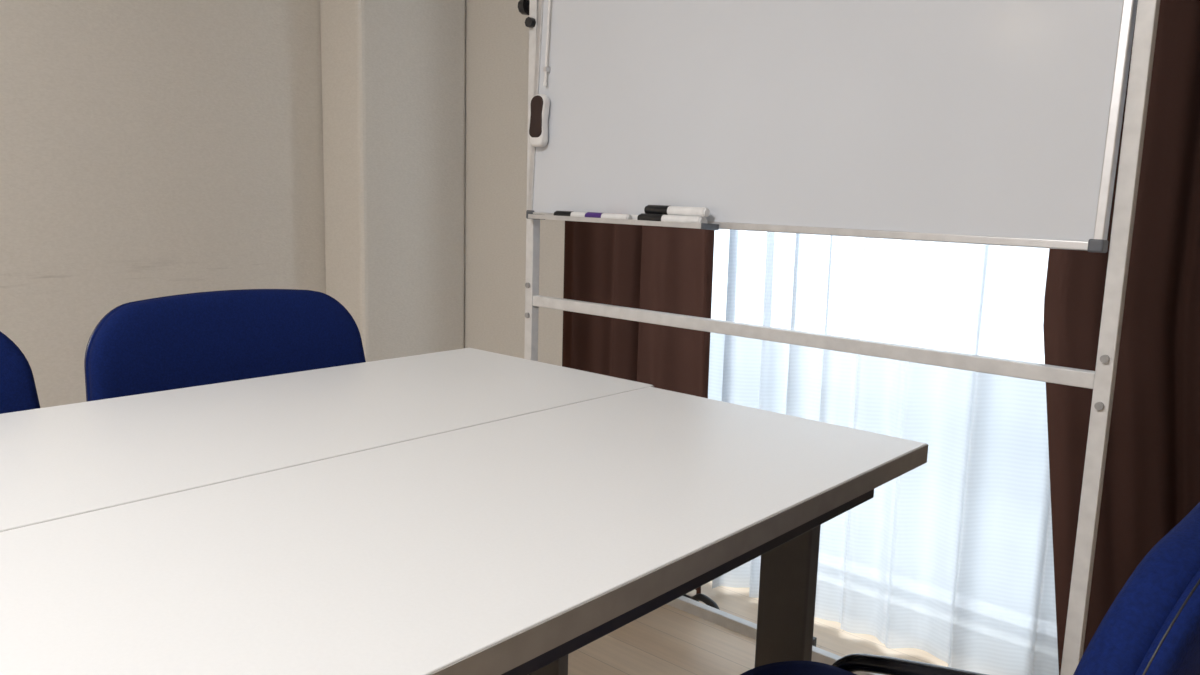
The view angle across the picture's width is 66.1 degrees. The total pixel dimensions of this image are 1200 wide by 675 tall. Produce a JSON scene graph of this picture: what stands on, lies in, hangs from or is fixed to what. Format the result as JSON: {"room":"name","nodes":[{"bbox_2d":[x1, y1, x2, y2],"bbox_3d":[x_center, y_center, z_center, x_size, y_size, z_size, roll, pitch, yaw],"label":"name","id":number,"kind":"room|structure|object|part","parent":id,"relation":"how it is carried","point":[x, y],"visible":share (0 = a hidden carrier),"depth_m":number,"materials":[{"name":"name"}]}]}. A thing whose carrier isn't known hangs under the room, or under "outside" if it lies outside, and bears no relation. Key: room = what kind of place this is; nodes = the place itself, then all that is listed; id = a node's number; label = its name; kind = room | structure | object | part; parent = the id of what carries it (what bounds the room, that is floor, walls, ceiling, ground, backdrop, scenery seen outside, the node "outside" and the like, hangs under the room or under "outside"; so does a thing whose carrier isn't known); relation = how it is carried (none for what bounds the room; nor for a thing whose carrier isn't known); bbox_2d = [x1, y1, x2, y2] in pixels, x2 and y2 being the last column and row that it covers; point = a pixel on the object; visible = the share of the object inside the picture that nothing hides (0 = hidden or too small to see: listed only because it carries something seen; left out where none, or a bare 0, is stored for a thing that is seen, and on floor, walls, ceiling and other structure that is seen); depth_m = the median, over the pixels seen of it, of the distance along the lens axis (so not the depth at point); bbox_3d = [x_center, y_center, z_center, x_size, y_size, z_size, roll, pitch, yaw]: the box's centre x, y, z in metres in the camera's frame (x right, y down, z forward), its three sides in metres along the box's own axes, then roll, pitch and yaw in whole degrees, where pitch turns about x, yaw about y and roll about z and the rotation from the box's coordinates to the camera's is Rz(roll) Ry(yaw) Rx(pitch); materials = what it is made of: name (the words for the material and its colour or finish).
{"room":"meeting room","nodes":[
{"label":"meeting room","id":0,"kind":"room"},
{"bbox_2d":[0,0,325,407],"bbox_3d":[-2.359,-0.490,1.245,0.100,2.450,5.200,10,12,41],"label":"wall","id":1,"kind":"structure","parent":0,"point":[149,149],"depth_m":2.47,"materials":[{"name":"paint"}]},
{"bbox_2d":[320,0,464,361],"bbox_3d":[-0.646,-0.711,2.915,0.216,2.450,0.405,10,12,41],"label":"wall pillar","id":2,"kind":"structure","parent":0,"point":[393,71],"depth_m":2.83,"materials":[{"name":"paint"}]},
{"bbox_2d":[464,0,564,365],"bbox_3d":[0.982,-0.495,1.855,4.286,2.450,0.150,10,12,41],"label":"wall","id":3,"kind":"structure","parent":0,"point":[496,32],"depth_m":2.92,"materials":[{"name":"paint"}]},
{"bbox_3d":[0.775,-1.476,1.670,2.400,0.027,0.200,10,12,41],"label":"rail","id":4,"kind":"object","parent":3,"relation":"attached to","visible":0},
{"bbox_2d":[562,221,714,593],"bbox_3d":[0.101,-0.465,2.296,0.520,2.178,0.057,10,12,41],"label":"curtain","id":5,"kind":"object","parent":4,"relation":"hanging from","point":[653,268],"visible":0.31,"depth_m":2.34,"materials":[{"name":"brown fabric"}]},
{"bbox_2d":[708,229,1058,674],"bbox_3d":[0.535,-0.409,2.022,1.450,2.178,0.091,10,12,41],"label":"sheer curtain","id":6,"kind":"object","parent":4,"relation":"hanging from","point":[950,558],"visible":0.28,"depth_m":1.98,"materials":[{"name":"fabric"}]},
{"bbox_2d":[1043,0,1199,674],"bbox_3d":[1.169,-0.285,1.361,0.908,2.178,0.053,10,12,41],"label":"curtain","id":7,"kind":"object","parent":4,"relation":"hanging from","point":[1151,482],"visible":0.52,"depth_m":1.60,"materials":[{"name":"brown fabric"}]},
{"bbox_2d":[611,213,637,219],"bbox_3d":[0.058,-0.258,1.994,0.134,0.018,0.018,9,12,40],"label":"marker","id":8,"kind":"object","parent":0,"point":[634,217],"depth_m":1.97,"materials":[{"name":"white plastic"}]},
{"bbox_2d":[568,581,947,674],"bbox_3d":[-0.817,1.030,0.097,4.286,0.100,5.450,10,12,41],"label":"floor","id":9,"kind":"structure","parent":0,"point":[667,640],"depth_m":2.07,"materials":[{"name":"brown wood"}]},
{"bbox_2d":[0,331,39,413],"bbox_3d":[-0.806,0.412,1.038,0.537,0.822,0.509,10,12,41],"label":"office chair","id":10,"kind":"object","parent":9,"relation":"on","point":[18,392],"visible":0.08,"depth_m":1.25,"materials":[{"name":"blue fabric"}]},
{"bbox_2d":[84,289,365,401],"bbox_3d":[-0.454,0.358,1.430,0.537,0.822,0.509,10,12,41],"label":"office chair","id":11,"kind":"object","parent":9,"relation":"on","point":[179,341],"visible":0.2,"depth_m":1.48,"materials":[{"name":"blue fabric"}]},
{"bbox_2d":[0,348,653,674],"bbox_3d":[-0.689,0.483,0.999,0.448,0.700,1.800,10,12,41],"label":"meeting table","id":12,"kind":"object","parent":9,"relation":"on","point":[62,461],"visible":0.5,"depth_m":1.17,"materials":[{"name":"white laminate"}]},
{"bbox_2d":[0,387,927,674],"bbox_3d":[-0.363,0.541,0.695,0.448,0.700,1.800,10,12,41],"label":"meeting table","id":13,"kind":"object","parent":9,"relation":"on","point":[514,545],"visible":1,"depth_m":0.80,"materials":[{"name":"white laminate"}]},
{"bbox_3d":[-0.354,0.237,0.646,0.388,0.036,1.640,10,12,41],"label":"under frame","id":14,"kind":"part","parent":13,"relation":"part of","materials":[{"name":"paint"}]},
{"bbox_2d":[683,593,816,646],"bbox_3d":[0.277,0.646,2.210,0.526,0.045,0.042,10,12,43],"label":"caster wheels","id":15,"kind":"object","parent":9,"relation":"on","point":[698,597],"visible":0.27,"depth_m":2.21,"materials":[{"name":"black plastic"}]},
{"bbox_2d":[518,0,1159,674],"bbox_3d":[0.306,-0.211,1.826,1.383,1.860,0.399,10,12,41],"label":"whiteboard","id":16,"kind":"object","parent":9,"relation":"on","point":[985,122],"visible":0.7,"depth_m":1.65,"materials":[{"name":"white paint"}]},
{"bbox_2d":[529,94,549,146],"bbox_3d":[-0.143,-0.509,2.161,0.046,0.122,0.025,10,9,41],"label":"eraser","id":17,"kind":"object","parent":16,"relation":"attached to","point":[540,103],"depth_m":2.15,"materials":[{"name":"white plastic"}]},
{"bbox_2d":[543,0,550,85],"bbox_3d":[-0.112,-0.830,2.124,0.010,0.488,0.036,10,12,41],"label":"rod","id":18,"kind":"object","parent":16,"relation":"attached to","point":[546,69],"visible":1,"depth_m":2.14,"materials":[{"name":"white plastic"}]},
{"bbox_2d":[554,211,586,216],"bbox_3d":[-0.050,-0.274,2.073,0.134,0.018,0.018,9,12,39],"label":"marker","id":19,"kind":"object","parent":16,"relation":"on","point":[557,213],"depth_m":2.08,"materials":[{"name":"white plastic"}]},
{"bbox_2d":[585,212,631,219],"bbox_3d":[0.018,-0.261,2.000,0.128,0.018,0.018,10,12,42],"label":"marker","id":20,"kind":"object","parent":16,"relation":"on","point":[589,214],"depth_m":1.99,"materials":[{"name":"white plastic"}]},
{"bbox_2d":[528,214,712,228],"bbox_3d":[0.035,-0.253,1.998,0.490,0.012,0.056,10,9,41],"label":"tray","id":21,"kind":"object","parent":16,"relation":"on","point":[709,225],"depth_m":1.94,"materials":[{"name":"metal"}]},
{"bbox_2d":[637,213,704,223],"bbox_3d":[0.144,-0.241,1.889,0.155,0.021,0.021,9,12,37],"label":"marker","id":22,"kind":"object","parent":16,"relation":"on","point":[643,216],"depth_m":1.88,"materials":[{"name":"white plastic"}]},
{"bbox_2d":[644,205,709,216],"bbox_3d":[0.156,-0.259,1.892,0.155,0.021,0.021,10,12,41],"label":"marker","id":23,"kind":"object","parent":22,"relation":"on","point":[650,209],"depth_m":1.88,"materials":[{"name":"white plastic"}]},
{"bbox_3d":[0.329,-0.661,1.766,1.237,0.890,0.016,10,9,41],"label":"panel","id":24,"kind":"part","parent":16,"relation":"part of","materials":[{"name":"ceramic"}]},
{"bbox_3d":[0.329,-0.661,1.766,1.257,0.910,0.026,10,9,41],"label":"panel frame","id":25,"kind":"part","parent":16,"relation":"part of","materials":[{"name":"metal"}]},
{"bbox_2d":[740,502,1199,674],"bbox_3d":[0.264,0.472,0.848,0.537,0.822,0.509,10,12,41],"label":"office chair","id":26,"kind":"object","parent":9,"relation":"on","point":[1152,626],"visible":1,"depth_m":0.51,"materials":[{"name":"blue fabric"}]},
{"bbox_3d":[0.241,0.463,0.867,0.475,0.073,0.454,10,12,41],"label":"seat","id":27,"kind":"part","parent":26,"relation":"part of","materials":[{"name":"blue fabric"}]},
{"bbox_3d":[0.412,0.252,0.684,0.105,0.328,0.480,10,12,41],"label":"backrest","id":28,"kind":"part","parent":26,"relation":"part of","materials":[{"name":"blue fabric"}]}
]}

